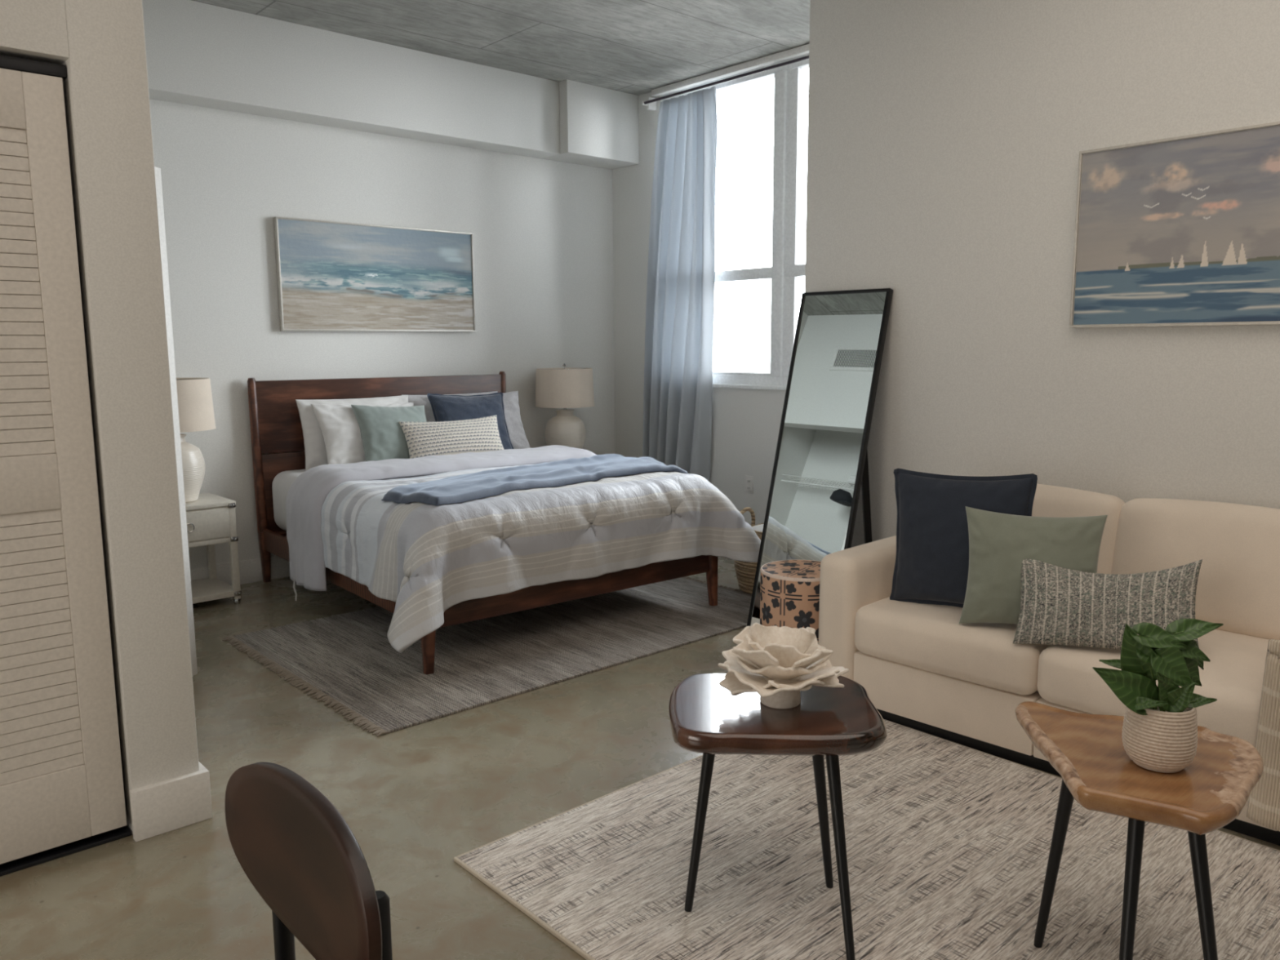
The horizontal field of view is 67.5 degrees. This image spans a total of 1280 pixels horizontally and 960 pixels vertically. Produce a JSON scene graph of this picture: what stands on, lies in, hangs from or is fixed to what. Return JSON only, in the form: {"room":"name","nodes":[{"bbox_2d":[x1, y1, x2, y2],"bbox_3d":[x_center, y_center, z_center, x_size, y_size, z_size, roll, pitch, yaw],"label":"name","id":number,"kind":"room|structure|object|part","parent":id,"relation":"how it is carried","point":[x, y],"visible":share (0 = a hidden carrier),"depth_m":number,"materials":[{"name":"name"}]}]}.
{"room":"studio apartment","nodes":[
{"label":"studio apartment","id":0,"kind":"room"},
{"bbox_2d":[0,321,51,443],"bbox_3d":[-2.630,-0.516,2.388,2.057,3.100,0.080,-8,11,-41],"label":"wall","id":1,"kind":"structure","parent":0,"point":[23,322],"depth_m":3.00,"materials":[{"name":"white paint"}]},
{"bbox_2d":[0,0,199,834],"bbox_3d":[-2.808,-0.359,1.289,4.007,3.100,0.110,-8,11,-41],"label":"wall","id":2,"kind":"structure","parent":0,"point":[100,44],"depth_m":2.54,"materials":[{"name":"white paint"}]},
{"bbox_2d":[0,67,126,864],"bbox_3d":[-1.674,0.007,2.350,0.601,1.992,0.034,-8,11,-41],"label":"door","id":3,"kind":"structure","parent":2,"relation":"in","point":[61,780],"depth_m":2.47,"materials":[{"name":"white paint"}]},
{"bbox_3d":[-1.675,-0.446,2.284,0.425,0.803,0.019,-8,11,-41],"label":"louvre panel","id":4,"kind":"part","parent":3,"relation":"part of","materials":[{"name":"white paint"}]},
{"bbox_3d":[-1.670,0.442,2.411,0.425,0.703,0.019,-8,11,-41],"label":"louvre panel","id":5,"kind":"part","parent":3,"relation":"part of","materials":[{"name":"white paint"}]},
{"bbox_2d":[0,54,132,876],"bbox_3d":[-2.155,0.067,1.954,1.875,2.062,0.072,-8,11,-41],"label":"trim","id":6,"kind":"structure","parent":2,"relation":"attached to","point":[7,62],"depth_m":2.54,"materials":[{"name":"metal"}]},
{"bbox_2d":[128,768,212,841],"bbox_3d":[-1.330,0.922,2.722,0.206,0.145,0.026,-8,11,-41],"label":"baseboard","id":7,"kind":"object","parent":2,"relation":"attached to","point":[171,804],"visible":1,"depth_m":2.71,"materials":[{"name":"white paint"}]},
{"bbox_2d":[149,98,614,568],"bbox_3d":[-1.935,-0.998,5.760,4.838,3.100,0.150,-8,11,-41],"label":"wall","id":8,"kind":"structure","parent":0,"point":[541,228],"depth_m":5.80,"materials":[{"name":"white paint"}]},
{"bbox_2d":[190,555,289,585],"bbox_3d":[-1.648,0.448,6.106,3.938,0.135,0.016,-8,11,-41],"label":"baseboard","id":9,"kind":"structure","parent":8,"relation":"attached to","point":[250,571],"depth_m":5.54,"materials":[{"name":"white paint"}]},
{"bbox_2d":[142,0,559,158],"bbox_3d":[-1.835,-2.282,5.428,3.298,0.466,0.215,-8,11,-41],"label":"soffit","id":10,"kind":"object","parent":8,"relation":"attached to","point":[198,54],"depth_m":5.41,"materials":[{"name":"white paint"}]},
{"bbox_2d":[273,216,475,332],"bbox_3d":[-1.589,-1.241,5.911,1.300,0.640,0.038,-8,11,-41],"label":"painting","id":11,"kind":"object","parent":8,"relation":"attached to","point":[332,276],"visible":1,"depth_m":5.85,"materials":[{"name":"paint"}]},
{"bbox_2d":[542,79,639,168],"bbox_3d":[-0.345,-2.471,6.701,0.640,0.466,0.298,-8,11,-41],"label":"soffit","id":12,"kind":"object","parent":8,"relation":"attached to","point":[599,126],"depth_m":6.58,"materials":[{"name":"white paint"}]},
{"bbox_2d":[191,0,809,95],"bbox_3d":[-0.087,-1.986,1.083,8.095,0.150,9.310,-8,11,-41],"label":"ceiling","id":13,"kind":"structure","parent":0,"point":[637,47],"depth_m":5.35,"materials":[{"name":"concrete"}]},
{"bbox_2d":[0,556,1279,959],"bbox_3d":[-0.069,1.216,1.537,8.095,0.120,9.310,-8,11,-41],"label":"floor","id":14,"kind":"structure","parent":0,"point":[415,799],"depth_m":2.94,"materials":[{"name":"concrete"}]},
{"bbox_2d":[185,493,242,604],"bbox_3d":[-2.435,0.389,5.062,0.481,0.555,0.416,-8,11,-41],"label":"nightstand","id":15,"kind":"object","parent":14,"relation":"on","point":[211,519],"visible":0.52,"depth_m":5.02,"materials":[{"name":"beige paint"}]},
{"bbox_2d":[176,377,215,503],"bbox_3d":[-2.427,-0.220,4.977,0.414,0.675,0.414,-1,8,-5],"label":"table lamp","id":16,"kind":"object","parent":15,"relation":"on","point":[194,397],"visible":0.38,"depth_m":4.91,"materials":[{"name":"beige ceramic"}]},
{"bbox_3d":[-2.428,-0.390,4.953,0.414,0.262,0.414,-8,11,-41],"label":"lamp shade","id":17,"kind":"part","parent":16,"relation":"part of","materials":[{"name":"fabric"}]},
{"bbox_3d":[-2.310,0.239,4.900,0.404,0.155,0.022,-8,11,-41],"label":"drawer","id":18,"kind":"part","parent":15,"relation":"part of","materials":[{"name":"beige paint"}]},
{"bbox_3d":[-2.397,0.345,5.344,0.034,0.503,0.034,-8,11,-41],"label":"leg","id":19,"kind":"part","parent":15,"relation":"part of","materials":[{"name":"beige paint"}]},
{"bbox_2d":[191,577,234,603],"bbox_3d":[-2.436,0.604,5.095,0.468,0.030,0.396,-8,11,-41],"label":"shelf","id":20,"kind":"object","parent":15,"relation":"attached to","point":[206,589],"depth_m":5.09,"materials":[{"name":"beige paint"}]},
{"bbox_3d":[-2.152,0.381,5.074,0.034,0.503,0.034,-8,11,-41],"label":"leg","id":21,"kind":"part","parent":15,"relation":"part of","materials":[{"name":"beige paint"}]},
{"bbox_2d":[224,761,392,959],"bbox_3d":[-0.560,0.807,1.088,0.556,0.825,0.482,-8,11,-41],"label":"dining chair","id":22,"kind":"object","parent":14,"relation":"on","point":[292,844],"visible":1,"depth_m":1.18,"materials":[{"name":"brown wood"}]},
{"bbox_3d":[-0.481,0.806,1.369,0.029,0.746,0.070,4,9,29],"label":"leg","id":23,"kind":"part","parent":22,"relation":"part of","materials":[{"name":"black metal"}]},
{"bbox_3d":[-0.275,0.837,1.143,0.070,0.746,0.029,-4,9,-23],"label":"leg","id":24,"kind":"part","parent":22,"relation":"part of","materials":[{"name":"black metal"}]},
{"bbox_2d":[247,371,718,674],"bbox_3d":[-0.907,0.042,5.209,1.682,1.183,2.130,-7,10,-39],"label":"bed","id":25,"kind":"object","parent":14,"relation":"on","point":[275,422],"visible":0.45,"depth_m":5.47,"materials":[{"name":"brown wood"}]},
{"bbox_3d":[-2.186,-0.138,5.479,0.066,0.888,0.060,-7,10,-39],"label":"headboard post","id":26,"kind":"part","parent":25,"relation":"part of","materials":[{"name":"brown wood"}]},
{"bbox_3d":[-2.176,0.445,5.567,0.065,0.300,0.065,-7,10,-39],"label":"leg","id":27,"kind":"part","parent":25,"relation":"part of","materials":[{"name":"brown wood"}]},
{"bbox_3d":[-1.555,0.011,6.013,1.600,0.466,0.026,-7,10,-39],"label":"headboard panel","id":28,"kind":"part","parent":25,"relation":"part of","materials":[{"name":"brown wood"}]},
{"bbox_2d":[271,469,306,530],"bbox_3d":[-0.898,0.152,5.214,1.550,0.347,2.010,-7,10,-39],"label":"mattress","id":29,"kind":"object","parent":25,"relation":"on","point":[282,482],"visible":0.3,"depth_m":5.36,"materials":[{"name":"white fabric"}]},
{"bbox_2d":[295,395,408,470],"bbox_3d":[-1.674,-0.291,5.702,0.703,0.400,0.171,-7,10,-37],"label":"bed pillow","id":30,"kind":"object","parent":29,"relation":"on","point":[316,455],"visible":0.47,"depth_m":5.50,"materials":[{"name":"white fabric"}]},
{"bbox_2d":[310,402,413,464],"bbox_3d":[-1.580,-0.268,5.665,0.675,0.386,0.252,-8,11,-44],"label":"bed pillow","id":31,"kind":"object","parent":29,"relation":"on","point":[339,425],"visible":0.45,"depth_m":5.49,"materials":[{"name":"white fabric"}]},
{"bbox_2d":[351,404,426,461],"bbox_3d":[-1.438,-0.261,5.646,0.468,0.376,0.258,-6,10,-35],"label":"throw cushion","id":32,"kind":"object","parent":29,"relation":"on","point":[383,437],"visible":0.58,"depth_m":5.55,"materials":[{"name":"green fabric"}]},
{"bbox_2d":[398,414,504,458],"bbox_3d":[-1.102,-0.230,5.709,0.624,0.279,0.196,-5,10,-32],"label":"lumbar cushion","id":33,"kind":"object","parent":29,"relation":"on","point":[478,434],"visible":0.71,"depth_m":5.64,"materials":[{"name":"fabric"}]},
{"bbox_2d":[408,391,497,422],"bbox_3d":[-1.183,-0.357,6.141,0.680,0.400,0.169,-7,10,-37],"label":"bed pillow","id":34,"kind":"object","parent":29,"relation":"on","point":[416,400],"visible":0.14,"depth_m":5.98,"materials":[{"name":"white fabric"}]},
{"bbox_2d":[426,392,513,449],"bbox_3d":[-1.048,-0.335,5.994,0.503,0.424,0.257,-5,9,-29],"label":"throw cushion","id":35,"kind":"object","parent":29,"relation":"on","point":[444,407],"visible":0.44,"depth_m":5.97,"materials":[{"name":"blue fabric"}]},
{"bbox_2d":[419,391,530,448],"bbox_3d":[-1.050,-0.353,6.137,0.708,0.405,0.225,-5,10,-32],"label":"bed pillow","id":36,"kind":"object","parent":29,"relation":"on","point":[518,439],"visible":0.28,"depth_m":6.23,"materials":[{"name":"white fabric"}]},
{"bbox_2d":[285,444,760,653],"bbox_3d":[-0.607,0.264,4.870,2.110,0.680,1.660,-7,10,-39],"label":"comforter","id":37,"kind":"object","parent":29,"relation":"on","point":[427,559],"visible":0.84,"depth_m":4.38,"materials":[{"name":"white fabric"}]},
{"bbox_2d":[381,453,687,505],"bbox_3d":[-0.493,-0.001,4.735,1.660,0.119,0.689,-8,11,-41],"label":"throw blanket","id":38,"kind":"object","parent":37,"relation":"on","point":[482,484],"visible":0.99,"depth_m":4.58,"materials":[{"name":"blue fabric"}]},
{"bbox_3d":[-1.525,0.450,4.756,0.026,0.120,2.040,-7,10,-39],"label":"rail","id":39,"kind":"part","parent":25,"relation":"part of","materials":[{"name":"brown wood"}]},
{"bbox_3d":[-1.558,-0.429,5.950,1.600,0.415,0.026,-7,10,-39],"label":"headboard panel","id":40,"kind":"part","parent":25,"relation":"part of","materials":[{"name":"brown wood"}]},
{"bbox_3d":[-0.875,0.661,3.978,0.065,0.278,0.065,-7,10,-39],"label":"leg","id":41,"kind":"part","parent":25,"relation":"part of","materials":[{"name":"brown wood"}]},
{"bbox_3d":[-0.930,-0.288,6.486,0.066,0.888,0.060,-7,10,-39],"label":"headboard post","id":42,"kind":"part","parent":25,"relation":"part of","materials":[{"name":"brown wood"}]},
{"bbox_3d":[-0.252,0.492,4.459,1.580,0.105,0.026,-7,10,-39],"label":"foot rail","id":43,"kind":"part","parent":25,"relation":"part of","materials":[{"name":"brown wood"}]},
{"bbox_3d":[0.367,0.513,4.974,0.065,0.278,0.065,-7,10,-39],"label":"leg","id":44,"kind":"part","parent":25,"relation":"part of","materials":[{"name":"brown wood"}]},
{"bbox_2d":[222,576,751,737],"bbox_3d":[-0.539,0.699,4.717,2.437,0.017,1.538,-8,11,-41],"label":"bedroom rug","id":45,"kind":"object","parent":14,"relation":"on","point":[349,661],"visible":0.66,"depth_m":4.30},
{"bbox_2d":[733,506,764,594],"bbox_3d":[0.700,0.386,5.282,0.366,0.443,0.366,-7,10,-39],"label":"woven basket","id":46,"kind":"object","parent":14,"relation":"on","point":[745,571],"visible":0.15,"depth_m":5.20,"materials":[{"name":"brown wicker"}]},
{"bbox_3d":[0.593,0.209,5.375,0.172,0.118,0.042,-8,11,-41],"label":"handle","id":47,"kind":"part","parent":46,"relation":"part of","materials":[{"name":"beige wicker"}]},
{"bbox_2d":[751,524,764,531],"bbox_3d":[0.699,0.317,5.272,0.220,0.153,0.224,-3,8,-16],"label":"rolled blanket","id":48,"kind":"object","parent":46,"relation":"in","point":[758,527],"visible":0.09,"depth_m":5.25,"materials":[{"name":"white fabric"}]},
{"bbox_2d":[760,560,821,644],"bbox_3d":[0.660,0.584,3.921,0.338,0.453,0.338,-4,9,-24],"label":"stool","id":49,"kind":"object","parent":14,"relation":"on","point":[789,589],"visible":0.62,"depth_m":3.77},
{"bbox_2d":[746,288,893,626],"bbox_3d":[0.821,-0.066,4.436,0.419,1.608,0.485,-8,11,-42],"label":"floor mirror","id":50,"kind":"object","parent":14,"relation":"on","point":[820,468],"visible":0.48,"depth_m":4.42,"materials":[{"name":"black metal"}]},
{"bbox_2d":[453,719,1279,959],"bbox_3d":[1.125,1.079,1.986,1.650,0.012,3.016,-8,11,-41],"label":"living room rug","id":51,"kind":"object","parent":14,"relation":"on","point":[948,843],"visible":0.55,"depth_m":2.46,"materials":[{"name":"beige carpet"}]},
{"bbox_2d":[668,673,887,959],"bbox_3d":[0.321,0.786,2.318,0.504,0.491,0.518,0,8,2],"label":"side table","id":52,"kind":"object","parent":51,"relation":"on","point":[705,718],"visible":0.81,"depth_m":2.21,"materials":[{"name":"brown wood"}]},
{"bbox_3d":[0.146,0.811,2.308,0.116,0.444,0.033,-8,11,-41],"label":"leg","id":53,"kind":"part","parent":52,"relation":"part of","materials":[{"name":"black metal"}]},
{"bbox_2d":[718,622,848,709],"bbox_3d":[0.346,0.445,2.307,0.317,0.187,0.308,-4,9,-21],"label":"sculpture","id":54,"kind":"object","parent":52,"relation":"on","point":[775,663],"visible":1,"depth_m":2.27,"materials":[{"name":"beige ceramic"}]},
{"bbox_3d":[0.339,0.502,2.314,0.100,0.072,0.100,4,9,28],"label":"stem","id":55,"kind":"part","parent":54,"relation":"part of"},
{"bbox_3d":[0.447,0.801,2.362,0.072,0.442,0.030,-2,8,-8],"label":"leg","id":56,"kind":"part","parent":52,"relation":"part of","materials":[{"name":"black metal"}]},
{"bbox_3d":[0.454,0.828,2.167,0.030,0.448,0.215,-1,8,-6],"label":"leg","id":57,"kind":"part","parent":52,"relation":"part of","materials":[{"name":"black metal"}]},
{"bbox_2d":[1014,701,1263,959],"bbox_3d":[1.023,0.822,2.017,0.490,0.496,0.531,4,9,25],"label":"side table","id":58,"kind":"object","parent":51,"relation":"on","point":[1091,760],"visible":0.91,"depth_m":1.90,"materials":[{"name":"brown wood"}]},
{"bbox_3d":[0.919,0.833,2.112,0.032,0.445,0.074,-8,11,-41],"label":"leg","id":59,"kind":"part","parent":58,"relation":"part of","materials":[{"name":"black metal"}]},
{"bbox_3d":[0.953,0.865,1.874,0.031,0.451,0.205,5,9,31],"label":"leg","id":60,"kind":"part","parent":58,"relation":"part of","materials":[{"name":"black metal"}]},
{"bbox_2d":[1092,618,1223,773],"bbox_3d":[1.050,0.435,1.953,0.252,0.297,0.141,2,9,19],"label":"potted plant","id":61,"kind":"object","parent":58,"relation":"on","point":[1159,733],"visible":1,"depth_m":1.92,"materials":[{"name":"green plant"}]},
{"bbox_3d":[1.031,0.393,1.932,0.028,0.163,0.048,-8,11,-41],"label":"stem","id":62,"kind":"part","parent":61,"relation":"part of","materials":[{"name":"green plant"}]},
{"bbox_3d":[1.062,0.517,1.958,0.136,0.132,0.136,-8,11,-41],"label":"plant pot","id":63,"kind":"part","parent":61,"relation":"part of","materials":[{"name":"ceramic"}]},
{"bbox_3d":[1.091,0.870,1.838,0.031,0.449,0.169,-1,8,-4],"label":"leg","id":64,"kind":"part","parent":58,"relation":"part of","materials":[{"name":"black metal"}]},
{"bbox_2d":[818,483,1279,845],"bbox_3d":[1.547,0.479,3.294,0.900,0.827,1.692,-8,11,-43],"label":"sofa","id":65,"kind":"object","parent":14,"relation":"on","point":[922,669],"visible":0.53,"depth_m":3.18,"materials":[{"name":"beige fabric"}]},
{"bbox_3d":[1.025,0.505,3.852,0.870,0.544,0.177,-8,11,-43],"label":"armrest","id":66,"kind":"part","parent":65,"relation":"part of","materials":[{"name":"beige fabric"}]},
{"bbox_2d":[854,596,1051,695],"bbox_3d":[1.233,0.544,3.471,0.679,0.214,0.698,-8,11,-43],"label":"seat cushion","id":67,"kind":"object","parent":65,"relation":"on","point":[926,642],"depth_m":3.23,"materials":[{"name":"beige fabric"}]},
{"bbox_2d":[889,468,1037,608],"bbox_3d":[1.120,0.216,3.355,0.531,0.518,0.160,5,10,35],"label":"throw cushion","id":68,"kind":"object","parent":65,"relation":"on","point":[931,565],"visible":0.65,"depth_m":3.35,"materials":[{"name":"blue fabric"}]},
{"bbox_2d":[959,506,1107,624],"bbox_3d":[1.276,0.297,3.125,0.432,0.391,0.143,4,9,27],"label":"throw cushion","id":69,"kind":"object","parent":65,"relation":"on","point":[999,543],"visible":0.77,"depth_m":3.10,"materials":[{"name":"green fabric"}]},
{"bbox_2d":[1031,483,1125,573],"bbox_3d":[1.481,0.234,3.670,0.219,0.446,0.710,-8,11,-43],"label":"cushion","id":70,"kind":"object","parent":65,"relation":"on","point":[1050,501],"depth_m":3.43,"materials":[{"name":"beige fabric"}]},
{"bbox_2d":[1013,559,1202,649],"bbox_3d":[1.427,0.378,2.946,0.534,0.304,0.154,4,9,30],"label":"lumbar cushion","id":71,"kind":"object","parent":65,"relation":"on","point":[1060,606],"visible":0.91,"depth_m":2.91,"materials":[{"name":"fabric"}]},
{"bbox_2d":[1036,629,1269,746],"bbox_3d":[1.702,0.610,2.990,0.679,0.214,0.698,-8,11,-43],"label":"seat cushion","id":72,"kind":"object","parent":65,"relation":"on","point":[1067,680],"depth_m":2.86,"materials":[{"name":"beige fabric"}]},
{"bbox_2d":[1111,497,1279,639],"bbox_3d":[1.950,0.299,3.189,0.219,0.446,0.710,-8,11,-43],"label":"cushion","id":73,"kind":"object","parent":65,"relation":"on","point":[1237,545],"depth_m":3.13,"materials":[{"name":"beige fabric"}]},
{"bbox_2d":[1246,639,1279,831],"bbox_3d":[1.957,0.660,2.662,0.608,0.599,0.294,-8,11,-43],"label":"throw","id":74,"kind":"object","parent":65,"relation":"on","point":[1264,800],"visible":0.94,"depth_m":2.54,"materials":[{"name":"beige fabric"}]},
{"bbox_3d":[-0.464,0.126,6.832,0.474,0.555,0.396,-8,11,-41],"label":"nightstand","id":75,"kind":"object","parent":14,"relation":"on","visible":0},
{"bbox_2d":[535,363,594,448],"bbox_3d":[-0.524,-0.476,6.700,0.414,0.675,0.414,-1,8,-5],"label":"table lamp","id":76,"kind":"object","parent":75,"relation":"on","point":[564,388],"visible":0.77,"depth_m":6.55,"materials":[{"name":"beige fabric"}]},
{"bbox_3d":[-0.525,-0.646,6.676,0.414,0.262,0.414,-8,11,-41],"label":"lamp shade","id":77,"kind":"part","parent":76,"relation":"part of","materials":[{"name":"fabric"}]},
{"bbox_2d":[612,53,806,525],"bbox_3d":[0.718,-1.092,6.310,0.150,3.100,2.575,-8,11,-41],"label":"wall","id":78,"kind":"structure","parent":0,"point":[746,422],"depth_m":6.83,"materials":[{"name":"white paint"}]},
{"bbox_2d":[641,55,808,111],"bbox_3d":[0.755,-2.497,5.852,0.124,0.080,2.105,-8,11,-41],"label":"curtain rod","id":79,"kind":"object","parent":78,"relation":"attached to","point":[651,103],"visible":0.54,"depth_m":6.11,"materials":[{"name":"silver metal"}]},
{"bbox_2d":[642,86,717,481],"bbox_3d":[0.239,-1.083,6.581,0.172,2.972,0.724,-8,11,-41],"label":"curtain","id":80,"kind":"object","parent":79,"relation":"hanging from","point":[678,355],"visible":0.87,"depth_m":6.48,"materials":[{"name":"blue fabric"}]},
{"bbox_2d":[651,44,808,390],"bbox_3d":[0.839,-1.589,6.032,0.160,2.028,2.085,-8,11,-41],"label":"window","id":81,"kind":"structure","parent":78,"relation":"attached to","point":[786,269],"depth_m":5.97,"materials":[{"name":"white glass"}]},
{"bbox_3d":[0.554,-1.060,6.484,0.070,0.690,0.955,-8,11,-41],"label":"sash","id":82,"kind":"part","parent":81,"relation":"part of","materials":[{"name":"glass"}]},
{"bbox_3d":[0.808,-0.597,6.170,0.060,0.024,1.960,-8,11,-41],"label":"sill","id":83,"kind":"part","parent":81,"relation":"part of","materials":[{"name":"white paint"}]},
{"bbox_3d":[1.188,-1.540,5.694,0.060,1.855,0.790,-8,11,-41],"label":"sash","id":84,"kind":"part","parent":81,"relation":"part of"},
{"bbox_3d":[1.211,-1.879,5.625,0.006,1.165,0.685,-8,11,-41],"label":"pane","id":85,"kind":"part","parent":81,"relation":"part of","materials":[{"name":"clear glass"}]},
{"bbox_2d":[745,475,753,493],"bbox_3d":[0.724,0.031,6.350,0.009,0.116,0.072,-8,11,-41],"label":"wall outlet","id":86,"kind":"object","parent":78,"relation":"attached to","point":[748,479],"visible":1,"depth_m":6.34,"materials":[{"name":"white plastic"}]},
{"bbox_2d":[804,0,1279,547],"bbox_3d":[3.423,-0.583,2.616,1.125,3.100,6.585,-8,11,-41],"label":"wall","id":87,"kind":"structure","parent":0,"point":[945,138],"depth_m":3.84,"materials":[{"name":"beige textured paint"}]},
{"bbox_2d":[1069,121,1279,328],"bbox_3d":[2.101,-0.847,3.179,0.038,0.655,1.300,-8,11,-41],"label":"painting","id":88,"kind":"object","parent":87,"relation":"attached to","point":[1184,230],"visible":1,"depth_m":3.38,"materials":[{"name":"paint"}]},
{"bbox_3d":[-2.278,-0.689,3.595,0.100,3.100,2.640,-8,11,-41],"label":"wall","id":89,"kind":"structure","parent":0,"visible":0},
{"bbox_2d":[154,166,197,675],"bbox_3d":[-1.865,-0.165,3.567,0.034,2.005,0.470,1,8,6],"label":"door","id":90,"kind":"structure","parent":89,"relation":"in","point":[157,171],"depth_m":3.77,"materials":[{"name":"white paint"}]},
{"bbox_2d":[198,761,205,770],"bbox_3d":[-1.686,0.849,3.251,0.020,0.145,1.244,-8,11,-41],"label":"baseboard","id":91,"kind":"structure","parent":89,"relation":"attached to","point":[202,766],"depth_m":2.80,"materials":[{"name":"white paint"}]}
]}

